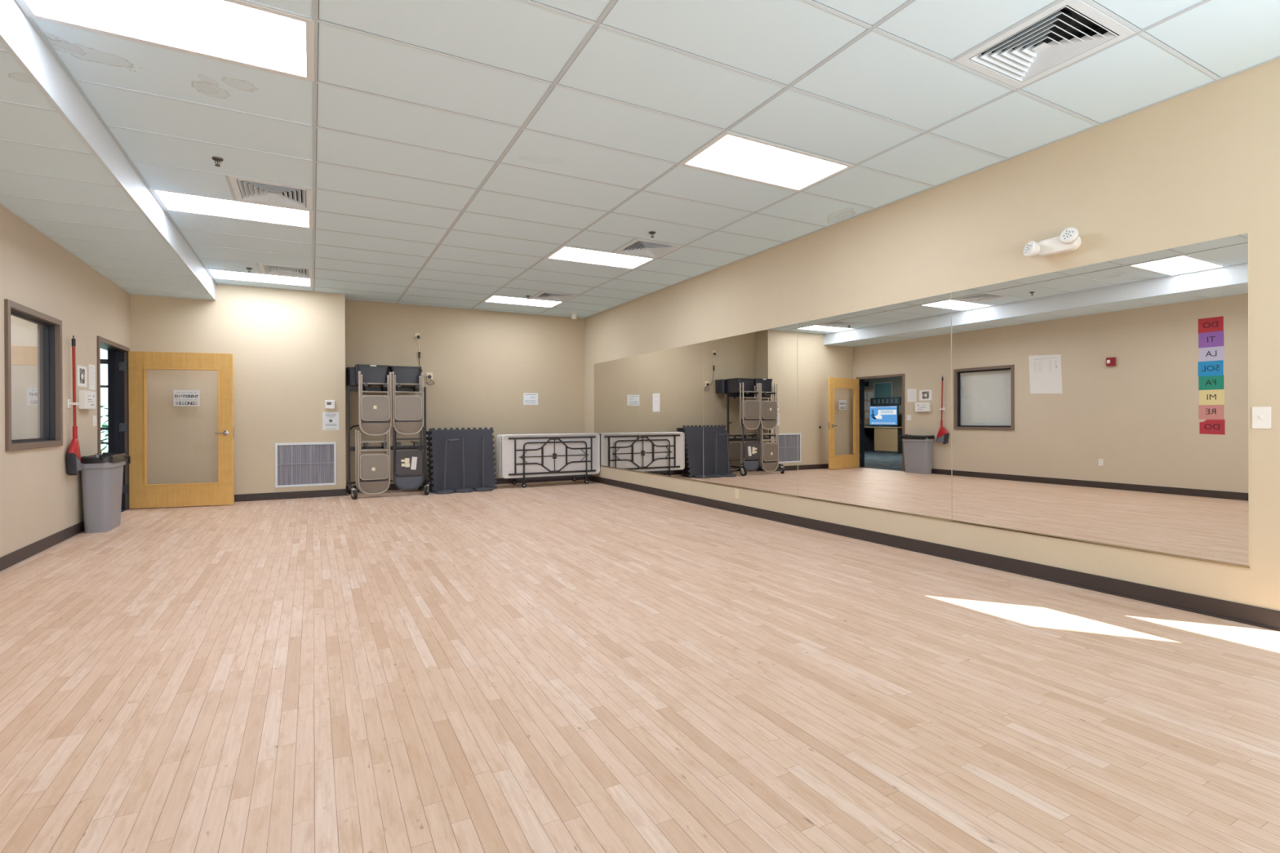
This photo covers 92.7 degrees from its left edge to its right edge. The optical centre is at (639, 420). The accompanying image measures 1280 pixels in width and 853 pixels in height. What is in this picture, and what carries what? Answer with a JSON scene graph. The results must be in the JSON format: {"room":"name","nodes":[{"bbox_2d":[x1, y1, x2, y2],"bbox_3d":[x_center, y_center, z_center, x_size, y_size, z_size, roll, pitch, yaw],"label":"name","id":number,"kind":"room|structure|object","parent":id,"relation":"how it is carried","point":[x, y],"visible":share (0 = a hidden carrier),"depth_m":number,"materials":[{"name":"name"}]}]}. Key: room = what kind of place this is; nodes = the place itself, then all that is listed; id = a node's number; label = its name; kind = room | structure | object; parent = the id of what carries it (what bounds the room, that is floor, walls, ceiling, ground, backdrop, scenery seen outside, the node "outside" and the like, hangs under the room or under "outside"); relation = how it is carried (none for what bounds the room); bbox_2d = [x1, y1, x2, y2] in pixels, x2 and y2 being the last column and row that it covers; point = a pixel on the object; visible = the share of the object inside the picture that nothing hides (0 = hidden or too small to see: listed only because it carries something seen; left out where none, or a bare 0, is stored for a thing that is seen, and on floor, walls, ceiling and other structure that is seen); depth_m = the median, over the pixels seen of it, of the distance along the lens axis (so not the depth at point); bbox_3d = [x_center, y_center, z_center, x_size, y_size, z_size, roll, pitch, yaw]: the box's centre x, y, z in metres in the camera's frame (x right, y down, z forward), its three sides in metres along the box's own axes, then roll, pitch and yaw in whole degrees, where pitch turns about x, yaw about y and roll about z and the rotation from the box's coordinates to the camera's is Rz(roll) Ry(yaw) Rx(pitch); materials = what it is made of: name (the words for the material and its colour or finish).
{"room":"dance studio","nodes":[
{"label":"dance studio","id":0,"kind":"room"},
{"bbox_2d":[0,204,130,557],"bbox_3d":[-3.922,-0.478,2.561,0.200,3.295,13.020,0,0,-28],"label":"wall","id":1,"kind":"structure","parent":0,"point":[39,500],"depth_m":5.69,"materials":[{"name":"beige paint"}]},
{"bbox_2d":[4,298,62,451],"bbox_3d":[-5.384,-0.359,5.311,0.222,1.205,1.190,0,0,-28],"label":"window","id":2,"kind":"structure","parent":1,"relation":"in","point":[33,339],"depth_m":5.42,"materials":[{"name":"glass"}]},
{"bbox_2d":[0,520,84,571],"bbox_3d":[-3.822,1.116,2.615,0.012,0.105,12.620,0,0,-28],"label":"baseboard","id":3,"kind":"structure","parent":1,"relation":"attached to","point":[21,554],"depth_m":5.38,"materials":[{"name":"rubber"}]},
{"bbox_2d":[66,399,79,408],"bbox_3d":[-5.667,-0.168,6.105,0.073,0.090,0.066,0,0,-28],"label":"holder","id":4,"kind":"object","parent":1,"relation":"attached to","point":[69,403],"visible":1,"depth_m":6.08,"materials":[{"name":"white plastic"}]},
{"bbox_2d":[66,335,81,475],"bbox_3d":[-5.661,-0.153,6.113,0.074,1.399,0.295,0,0,-28],"label":"broom","id":5,"kind":"object","parent":1,"relation":"attached to","point":[73,465],"visible":1,"depth_m":6.09,"materials":[{"name":"red plastic"}]},
{"bbox_2d":[72,426,77,439],"bbox_3d":[-5.663,0.135,6.121,0.038,0.156,0.040,0,0,-28],"label":"socket","id":6,"kind":"object","parent":5,"relation":"attached to","point":[74,428],"depth_m":6.11,"materials":[{"name":"red plastic"}]},
{"bbox_2d":[77,364,86,386],"bbox_3d":[-5.895,-0.468,6.455,0.004,0.216,0.290,0,0,-28],"label":"poster","id":7,"kind":"object","parent":1,"relation":"attached to","point":[82,371],"visible":1,"depth_m":6.44,"materials":[{"name":"white paper"}]},
{"bbox_2d":[80,368,84,383],"bbox_3d":[-5.892,-0.470,6.452,0.001,0.155,0.160,0,0,-28],"label":"picture","id":8,"kind":"object","parent":7,"relation":"attached to","point":[82,370],"depth_m":6.46,"materials":[{"name":"white paper"}]},
{"bbox_2d":[78,390,95,409],"bbox_3d":[-5.890,-0.218,6.509,0.063,0.196,0.340,0,0,-28],"label":"dispenser","id":9,"kind":"object","parent":1,"relation":"attached to","point":[86,399],"visible":1,"depth_m":6.41,"materials":[{"name":"white plastic"}]},
{"bbox_2d":[88,364,95,390],"bbox_3d":[-6.052,-0.478,6.746,0.003,0.276,0.216,0,0,-28],"label":"notice","id":10,"kind":"object","parent":1,"relation":"attached to","point":[91,367],"visible":1,"depth_m":6.73,"materials":[{"name":"white paper"}]},
{"bbox_2d":[92,415,97,426],"bbox_3d":[-6.077,0.002,6.812,0.017,0.116,0.116,0,0,-28],"label":"light switch","id":11,"kind":"object","parent":1,"relation":"attached to","point":[95,420],"visible":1,"depth_m":6.79,"materials":[{"name":"white plastic"}]},
{"bbox_2d":[97,335,234,509],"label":"door","id":12,"kind":"structure","parent":1,"relation":"in","point":[126,369],"depth_m":8.05,"materials":[{"name":"brown wood"}]},
{"bbox_2d":[173,390,199,406],"bbox_3d":[-6.095,-0.303,8.212,0.300,0.216,0.003,0,0,-18],"label":"paper sign","id":13,"kind":"object","parent":12,"relation":"attached to","point":[181,397],"visible":1,"depth_m":8.21,"materials":[{"name":"white paper"}]},
{"bbox_2d":[0,31,215,300],"bbox_3d":[-3.455,-1.693,2.893,0.949,0.011,12.766,0,0,-28],"label":"ceiling","id":14,"kind":"structure","parent":0,"point":[52,179],"depth_m":4.62,"materials":[{"name":"paint"}]},
{"bbox_2d":[129,283,346,494],"bbox_3d":[-5.822,-0.487,9.059,2.592,3.295,0.630,0,0,-28],"label":"wall","id":15,"kind":"structure","parent":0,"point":[287,347],"depth_m":8.79,"materials":[{"name":"beige paint"}]},
{"bbox_2d":[234,488,346,502],"bbox_3d":[-5.752,1.108,8.970,2.592,0.105,0.430,0,0,-28],"label":"baseboard","id":16,"kind":"structure","parent":15,"relation":"attached to","point":[337,492],"depth_m":9.03,"materials":[{"name":"rubber"}]},
{"bbox_2d":[275,442,336,488],"bbox_3d":[-4.993,0.657,9.138,0.806,0.654,0.014,0,0,-28],"label":"return grille","id":17,"kind":"object","parent":15,"relation":"attached to","point":[297,464],"visible":1,"depth_m":9.13,"materials":[{"name":"white metal"}]},
{"bbox_2d":[324,400,334,408],"bbox_3d":[-4.710,-0.245,9.280,0.136,0.132,0.033,0,0,-28],"label":"thermostat","id":18,"kind":"object","parent":15,"relation":"attached to","point":[329,404],"visible":1,"depth_m":9.27,"materials":[{"name":"white plastic"}]},
{"bbox_2d":[322,412,338,430],"bbox_3d":[-4.707,0.008,9.297,0.224,0.276,0.002,0,0,-28],"label":"notice","id":19,"kind":"object","parent":15,"relation":"attached to","point":[330,420],"visible":1,"depth_m":9.29,"materials":[{"name":"paper"}]},
{"bbox_2d":[345,299,584,485],"bbox_3d":[-2.947,-0.503,10.844,4.163,3.295,0.200,0,0,-28],"label":"wall","id":20,"kind":"structure","parent":0,"point":[482,363],"depth_m":10.76,"materials":[{"name":"beige paint"}]},
{"bbox_2d":[414,329,423,338],"bbox_3d":[-3.712,-1.456,10.280,0.143,0.166,0.072,0,0,-28],"label":"security camera","id":21,"kind":"object","parent":20,"relation":"attached to","point":[416,335],"visible":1,"depth_m":10.28,"materials":[{"name":"white plastic"}]},
{"bbox_2d":[417,339,420,364],"bbox_3d":[-3.687,-1.050,10.311,0.114,0.644,0.040,0,0,-28],"label":"hanging cord","id":22,"kind":"object","parent":21,"relation":"hanging from","point":[419,352],"visible":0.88,"depth_m":10.29,"materials":[{"name":"beige plastic"}]},
{"bbox_2d":[426,372,434,385],"bbox_3d":[-3.559,-0.710,10.377,0.147,0.214,0.048,0,0,-28],"label":"wall outlet","id":23,"kind":"object","parent":20,"relation":"attached to","point":[429,375],"visible":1,"depth_m":10.38,"materials":[{"name":"beige plastic"}]},
{"bbox_2d":[346,475,584,492],"bbox_3d":[-2.891,1.092,10.755,4.139,0.105,0.012,0,0,-28],"label":"baseboard","id":24,"kind":"structure","parent":20,"relation":"attached to","point":[499,481],"depth_m":11.04,"materials":[{"name":"rubber"}]},
{"bbox_2d":[523,392,537,404],"bbox_3d":[-2.008,-0.398,11.232,0.276,0.214,0.002,0,0,-28],"label":"notice","id":25,"kind":"object","parent":20,"relation":"attached to","point":[528,398],"visible":1,"depth_m":11.23,"materials":[{"name":"paper"}]},
{"bbox_2d":[0,480,1279,852],"bbox_3d":[-0.864,1.202,4.445,6.955,0.100,13.450,0,0,-28],"label":"floor","id":26,"kind":"structure","parent":0,"point":[571,666],"depth_m":2.58,"materials":[{"name":"brown wood"}]},
{"bbox_2d":[80,461,125,533],"bbox_3d":[-5.792,0.794,6.592,0.275,0.745,0.627,0,0,-28],"label":"trash can","id":27,"kind":"object","parent":26,"relation":"on","point":[101,482],"visible":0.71,"depth_m":6.37,"materials":[{"name":"grey plastic"}]},
{"bbox_2d":[80,452,130,464],"bbox_3d":[-5.780,0.436,6.588,0.307,0.164,0.695,0,0,-28],"label":"liner","id":28,"kind":"object","parent":27,"relation":"on","point":[104,457],"visible":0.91,"depth_m":6.47,"materials":[{"name":"black plastic"}]},
{"bbox_2d":[346,382,431,499],"bbox_3d":[-3.933,0.296,9.550,1.150,1.711,0.946,0,0,-28],"label":"rack","id":29,"kind":"object","parent":26,"relation":"on","point":[353,491],"visible":0.86,"depth_m":9.45,"materials":[{"name":"black metal"}]},
{"bbox_2d":[346,367,369,386],"bbox_3d":[-4.472,-0.689,9.709,0.360,0.285,0.300,0,0,-28],"label":"tote","id":30,"kind":"object","parent":29,"relation":"on","point":[350,371],"visible":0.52,"depth_m":9.53,"materials":[{"name":"grey plastic"}]},
{"bbox_2d":[355,429,387,491],"bbox_3d":[-4.042,0.617,9.205,0.456,0.962,0.078,0,0,-28],"label":"folding chair","id":31,"kind":"object","parent":29,"relation":"hanging from","point":[356,430],"visible":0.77,"depth_m":9.10,"materials":[{"name":"beige metal"}]},
{"bbox_2d":[354,364,389,386],"bbox_3d":[-4.152,-0.697,9.460,0.475,0.300,0.422,0,0,-28],"label":"tote","id":32,"kind":"object","parent":29,"relation":"on","point":[371,373],"visible":0.88,"depth_m":9.29,"materials":[{"name":"black plastic"}]},
{"bbox_2d":[357,430,390,494],"bbox_3d":[-3.978,0.627,9.139,0.456,0.962,0.080,0,0,-28],"label":"folding chair","id":33,"kind":"object","parent":29,"relation":"hanging from","point":[372,467],"visible":1,"depth_m":9.11,"materials":[{"name":"beige metal"}]},
{"bbox_2d":[358,371,390,433],"bbox_3d":[-4.003,-0.256,9.225,0.456,0.962,0.078,0,0,-28],"label":"folding chair","id":34,"kind":"object","parent":29,"relation":"hanging from","point":[358,371],"visible":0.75,"depth_m":9.23,"materials":[{"name":"beige metal"}]},
{"bbox_2d":[359,371,391,435],"bbox_3d":[-3.960,-0.250,9.149,0.456,0.962,0.080,0,0,-28],"label":"folding chair","id":35,"kind":"object","parent":29,"relation":"hanging from","point":[372,408],"visible":1,"depth_m":9.12,"materials":[{"name":"beige metal"}]},
{"bbox_2d":[388,365,421,386],"bbox_3d":[-3.733,-0.697,9.685,0.465,0.295,0.420,0,0,-28],"label":"tote","id":36,"kind":"object","parent":29,"relation":"on","point":[404,375],"visible":0.73,"depth_m":9.52,"materials":[{"name":"grey plastic"}]},
{"bbox_2d":[391,428,422,487],"bbox_3d":[-3.761,0.609,9.858,0.456,0.962,0.078,0,0,-14],"label":"folding chair","id":37,"kind":"object","parent":29,"relation":"hanging from","point":[392,428],"visible":0.06,"depth_m":9.79,"materials":[{"name":"beige metal"}]},
{"bbox_2d":[391,373,422,435],"bbox_3d":[-3.593,-0.255,9.445,0.456,0.962,0.078,0,0,-28],"label":"folding chair","id":38,"kind":"object","parent":29,"relation":"hanging from","point":[392,373],"visible":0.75,"depth_m":9.43,"materials":[{"name":"beige metal"}]},
{"bbox_2d":[391,372,423,435],"bbox_3d":[-3.555,-0.258,9.367,0.456,0.962,0.078,0,0,-28],"label":"folding chair","id":39,"kind":"object","parent":29,"relation":"hanging from","point":[407,411],"visible":1,"depth_m":9.34,"materials":[{"name":"beige metal"}]},
{"bbox_2d":[392,426,424,489],"bbox_3d":[-3.547,0.585,9.372,0.456,0.962,0.076,0,0,-28],"label":"folding chair","id":40,"kind":"object","parent":29,"relation":"hanging from","point":[406,463],"visible":1,"depth_m":9.34,"materials":[{"name":"black metal"}]},
{"bbox_2d":[426,431,430,480],"bbox_3d":[-3.047,0.657,10.239,0.988,0.975,0.230,0,0,-28],"label":"foam mat","id":41,"kind":"object","parent":26,"relation":"on","point":[426,431],"visible":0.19,"depth_m":10.01,"materials":[{"name":"black rubber"}]},
{"bbox_2d":[426,431,431,486],"bbox_3d":[-3.030,0.657,10.208,0.988,0.975,0.230,0,0,-28],"label":"foam mat","id":42,"kind":"object","parent":26,"relation":"on","point":[428,431],"visible":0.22,"depth_m":9.98,"materials":[{"name":"black rubber"}]},
{"bbox_2d":[426,431,431,491],"bbox_3d":[-3.014,0.657,10.176,0.988,0.975,0.230,0,0,-28],"label":"foam mat","id":43,"kind":"object","parent":26,"relation":"on","point":[427,431],"visible":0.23,"depth_m":9.94,"materials":[{"name":"black rubber"}]},
{"bbox_2d":[426,431,431,489],"bbox_3d":[-2.997,0.657,10.145,0.988,0.975,0.230,0,0,-28],"label":"foam mat","id":44,"kind":"object","parent":26,"relation":"on","point":[427,432],"visible":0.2,"depth_m":9.91,"materials":[{"name":"black rubber"}]},
{"bbox_2d":[434,438,458,493],"bbox_3d":[-3.092,0.712,9.689,0.308,0.872,0.351,0,0,18],"label":"stand","id":45,"kind":"object","parent":26,"relation":"on","point":[444,491],"visible":1,"depth_m":9.66,"materials":[{"name":"black plastic"}]},
{"bbox_2d":[427,431,472,492],"bbox_3d":[-2.980,0.657,10.113,0.988,0.975,0.230,0,0,-28],"label":"foam mat","id":46,"kind":"object","parent":26,"relation":"on","point":[428,433],"visible":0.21,"depth_m":9.87,"materials":[{"name":"black rubber"}]},
{"bbox_2d":[429,427,497,492],"bbox_3d":[-2.901,0.631,10.040,1.040,1.026,0.241,0,0,-28],"label":"foam mat","id":47,"kind":"object","parent":26,"relation":"on","point":[473,437],"visible":0.81,"depth_m":10.02,"materials":[{"name":"grey rubber"}]},
{"bbox_2d":[454,436,474,493],"bbox_3d":[-2.832,0.703,9.828,0.310,0.887,0.310,0,0,-28],"label":"stand","id":48,"kind":"object","parent":26,"relation":"on","point":[464,490],"visible":0.99,"depth_m":9.80,"materials":[{"name":"black plastic"}]},
{"bbox_2d":[473,436,493,491],"bbox_3d":[-2.559,0.701,9.975,0.310,0.887,0.310,0,0,-28],"label":"stand","id":49,"kind":"object","parent":26,"relation":"on","point":[483,488],"visible":0.99,"depth_m":9.96,"materials":[{"name":"black plastic"}]},
{"bbox_2d":[511,440,591,487],"bbox_3d":[-1.610,0.751,10.924,1.350,0.773,0.652,0,0,-28],"label":"cart","id":50,"kind":"object","parent":26,"relation":"on","point":[523,479],"visible":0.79,"depth_m":10.64,"materials":[{"name":"black metal"}]},
{"bbox_2d":[497,434,502,478],"bbox_3d":[-1.608,0.603,10.780,1.800,0.735,0.065,0,0,-28],"label":"folding table","id":51,"kind":"object","parent":50,"relation":"on","point":[501,434],"visible":0.16,"depth_m":10.35,"materials":[{"name":"white plastic"}]},
{"bbox_2d":[496,433,551,477],"bbox_3d":[-1.652,0.602,10.835,1.800,0.735,0.065,0,0,-28],"label":"folding table","id":52,"kind":"object","parent":50,"relation":"on","point":[497,436],"visible":0.16,"depth_m":10.41,"materials":[{"name":"white plastic"}]},
{"bbox_2d":[499,433,564,478],"bbox_3d":[-1.565,0.601,10.725,1.800,0.735,0.065,0,0,-28],"label":"folding table","id":53,"kind":"object","parent":50,"relation":"on","point":[500,437],"visible":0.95,"depth_m":10.31,"materials":[{"name":"white plastic"}]},
{"bbox_2d":[501,433,599,478],"bbox_3d":[-1.522,0.603,10.670,1.800,0.735,0.065,0,0,-28],"label":"folding table","id":54,"kind":"object","parent":50,"relation":"on","point":[541,460],"visible":1,"depth_m":10.64,"materials":[{"name":"white plastic"}]},
{"bbox_2d":[14,0,1279,318],"bbox_3d":[-0.548,-2.045,4.613,5.809,0.200,13.050,0,0,-28],"label":"ceiling","id":55,"kind":"structure","parent":0,"point":[446,149],"depth_m":3.90,"materials":[{"name":"tile"}]},
{"bbox_2d":[0,0,215,298],"bbox_3d":[-3.015,-1.903,3.046,0.020,0.417,12.620,0,0,-28],"label":"ceiling beam","id":56,"kind":"structure","parent":55,"relation":"attached to","point":[15,26],"depth_m":3.63,"materials":[{"name":"white paint"}]},
{"bbox_2d":[15,0,314,81],"bbox_3d":[-2.253,-1.978,2.937,1.220,0.092,0.610,0,0,-28],"label":"ceiling light","id":57,"kind":"object","parent":55,"relation":"attached to","point":[237,32],"visible":0.88,"depth_m":3.00,"materials":[{"name":"white plastic"}]},
{"bbox_2d":[211,156,223,166],"bbox_3d":[-3.126,-1.912,4.519,0.072,0.053,0.072,0,0,-28],"label":"sprinkler head","id":58,"kind":"object","parent":55,"relation":"attached to","point":[217,159],"visible":1,"depth_m":4.51},
{"bbox_2d":[148,187,313,229],"bbox_3d":[-3.694,-1.979,5.623,1.220,0.092,0.610,0,0,-28],"label":"ceiling light","id":59,"kind":"object","parent":55,"relation":"attached to","point":[171,201],"visible":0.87,"depth_m":5.61,"materials":[{"name":"white plastic"}]},
{"bbox_2d":[205,268,313,287],"bbox_3d":[-5.134,-1.979,8.309,1.220,0.092,0.610,0,0,-28],"label":"ceiling light","id":60,"kind":"object","parent":55,"relation":"attached to","point":[214,273],"visible":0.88,"depth_m":8.31,"materials":[{"name":"white plastic"}]},
{"bbox_2d":[228,176,312,210],"bbox_3d":[-3.137,-1.995,5.229,0.600,0.121,0.600,0,0,-28],"label":"ceiling vent","id":61,"kind":"object","parent":55,"relation":"in","point":[244,189],"visible":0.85,"depth_m":5.24,"materials":[{"name":"metal"}]},
{"bbox_2d":[258,263,312,278],"bbox_3d":[-4.578,-1.996,7.916,0.600,0.121,0.600,0,0,-28],"label":"ceiling vent","id":62,"kind":"object","parent":55,"relation":"in","point":[265,268],"visible":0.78,"depth_m":7.95,"materials":[{"name":"metal"}]},
{"bbox_2d":[482,294,564,307],"bbox_3d":[-1.911,-1.997,10.037,1.220,0.092,0.610,0,0,-28],"label":"ceiling light","id":63,"kind":"object","parent":55,"relation":"attached to","point":[492,299],"visible":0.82,"depth_m":10.05,"materials":[{"name":"white plastic"}]},
{"bbox_2d":[530,291,577,302],"bbox_3d":[-1.354,-2.014,9.644,0.600,0.121,0.600,0,0,-28],"label":"ceiling vent","id":64,"kind":"object","parent":55,"relation":"in","point":[543,295],"visible":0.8,"depth_m":9.68,"materials":[{"name":"metal"}]},
{"bbox_2d":[570,312,577,319],"bbox_3d":[-1.210,-1.911,11.209,0.140,0.104,0.140,0,0,-28],"label":"sensor","id":65,"kind":"object","parent":55,"relation":"attached to","point":[574,316],"visible":1,"depth_m":11.16,"materials":[{"name":"white plastic"}]},
{"bbox_2d":[545,245,656,269],"bbox_3d":[-0.471,-1.996,7.351,1.220,0.092,0.610,0,0,-28],"label":"ceiling light","id":66,"kind":"object","parent":55,"relation":"attached to","point":[565,253],"visible":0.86,"depth_m":7.35,"materials":[{"name":"white plastic"}]},
{"bbox_2d":[613,239,683,257],"bbox_3d":[0.086,-2.013,6.958,0.600,0.121,0.600,0,0,-28],"label":"ceiling vent","id":67,"kind":"object","parent":55,"relation":"in","point":[640,247],"visible":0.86,"depth_m":6.97,"materials":[{"name":"metal"}]},
{"bbox_2d":[648,231,655,237],"bbox_3d":[0.128,-1.930,6.343,0.072,0.053,0.072,0,0,-28],"label":"sprinkler head","id":68,"kind":"object","parent":55,"relation":"attached to","point":[651,233],"visible":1,"depth_m":6.33},
{"bbox_2d":[679,131,853,191],"bbox_3d":[0.970,-1.995,4.665,1.220,0.092,0.610,0,0,-28],"label":"ceiling light","id":69,"kind":"object","parent":55,"relation":"attached to","point":[731,154],"visible":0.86,"depth_m":4.64,"materials":[{"name":"white plastic"}]},
{"bbox_2d":[955,0,1135,88],"bbox_3d":[2.103,-2.012,3.197,0.600,0.121,0.600,0,0,-28],"label":"ceiling vent","id":70,"kind":"object","parent":55,"relation":"in","point":[1068,32],"visible":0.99,"depth_m":3.21,"materials":[{"name":"metal"}]},
{"bbox_2d":[584,57,1279,611],"bbox_3d":[2.106,-0.512,6.037,0.200,3.295,13.450,0,0,-28],"label":"wall","id":71,"kind":"structure","parent":0,"point":[1202,164],"depth_m":4.34,"materials":[{"name":"beige paint"}]},
{"bbox_2d":[593,355,639,471],"bbox_3d":[-0.427,-0.114,10.542,0.011,1.873,1.799,0,0,-28],"label":"wall mirror","id":72,"kind":"object","parent":71,"relation":"attached to","point":[617,381],"visible":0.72,"depth_m":10.42,"materials":[{"name":"clear glass"}]},
{"bbox_2d":[640,342,703,482],"bbox_3d":[0.424,-0.113,8.957,0.011,1.873,1.799,0,0,-28],"label":"wall mirror","id":73,"kind":"object","parent":71,"relation":"attached to","point":[672,437],"visible":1,"depth_m":8.85,"materials":[{"name":"clear glass"}]},
{"bbox_2d":[735,488,738,498],"bbox_3d":[1.195,0.904,7.529,0.010,0.114,0.070,0,0,-28],"label":"wall outlet","id":74,"kind":"object","parent":71,"relation":"attached to","point":[736,490],"visible":1,"depth_m":7.52,"materials":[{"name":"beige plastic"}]},
{"bbox_2d":[702,323,798,497],"bbox_3d":[1.274,-0.113,7.371,0.011,1.873,1.799,0,0,-28],"label":"wall mirror","id":75,"kind":"object","parent":71,"relation":"attached to","point":[750,380],"visible":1,"depth_m":7.25,"materials":[{"name":"clear glass"}]},
{"bbox_2d":[797,292,951,521],"bbox_3d":[2.124,-0.112,5.785,0.011,1.873,1.799,0,0,-28],"label":"wall mirror","id":76,"kind":"object","parent":71,"relation":"attached to","point":[874,384],"visible":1,"depth_m":5.62,"materials":[{"name":"clear glass"}]},
{"bbox_2d":[584,474,1279,631],"bbox_3d":[2.015,1.084,5.989,0.020,0.105,13.050,0,0,-28],"label":"baseboard","id":77,"kind":"structure","parent":71,"relation":"attached to","point":[1261,617],"depth_m":4.48,"materials":[{"name":"rubber"}]},
{"bbox_2d":[1023,226,1081,257],"bbox_3d":[2.856,-1.232,4.232,0.175,0.150,0.341,0,0,-28],"label":"emergency light","id":78,"kind":"object","parent":71,"relation":"attached to","point":[1069,240],"visible":1,"depth_m":4.22,"materials":[{"name":"white plastic"}]},
{"bbox_2d":[951,232,1249,568],"bbox_3d":[2.974,-0.112,4.200,0.011,1.873,1.799,0,0,-28],"label":"wall mirror","id":79,"kind":"object","parent":71,"relation":"attached to","point":[1106,403],"visible":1,"depth_m":3.98,"materials":[{"name":"clear glass"}]},
{"bbox_2d":[1252,406,1271,428],"bbox_3d":[3.420,-0.015,3.362,0.017,0.120,0.076,0,0,-28],"label":"light switch","id":80,"kind":"object","parent":71,"relation":"attached to","point":[1261,416],"visible":1,"depth_m":3.36,"materials":[{"name":"white plastic"}]},
{"bbox_3d":[-13.970,-0.187,11.345,2.700,2.750,0.200,0,0,-28],"label":"wall","id":81,"kind":"structure","parent":0,"visible":0},
{"bbox_2d":[100,359,107,444],"bbox_3d":[-11.344,-0.201,12.753,3.260,2.750,0.100,0,0,-28],"label":"window","id":82,"kind":"structure","parent":81,"relation":"in","point":[102,361],"depth_m":12.77,"materials":[{"name":"brown metal"}]},
{"label":"outside","id":83,"kind":"structure","parent":0,"visible":0},
{"bbox_3d":[-15.523,1.272,20.498,20.000,0.100,17.200,0,0,-28],"label":"ground","id":84,"kind":"structure","parent":83,"visible":0},
{"bbox_2d":[100,405,107,453],"bbox_3d":[-15.302,0.380,16.720,3.618,1.864,1.053,0,0,-28],"label":"hedge","id":85,"kind":"object","parent":84,"relation":"on","point":[104,424],"visible":0.04,"depth_m":17.01,"materials":[{"name":"green plant"}]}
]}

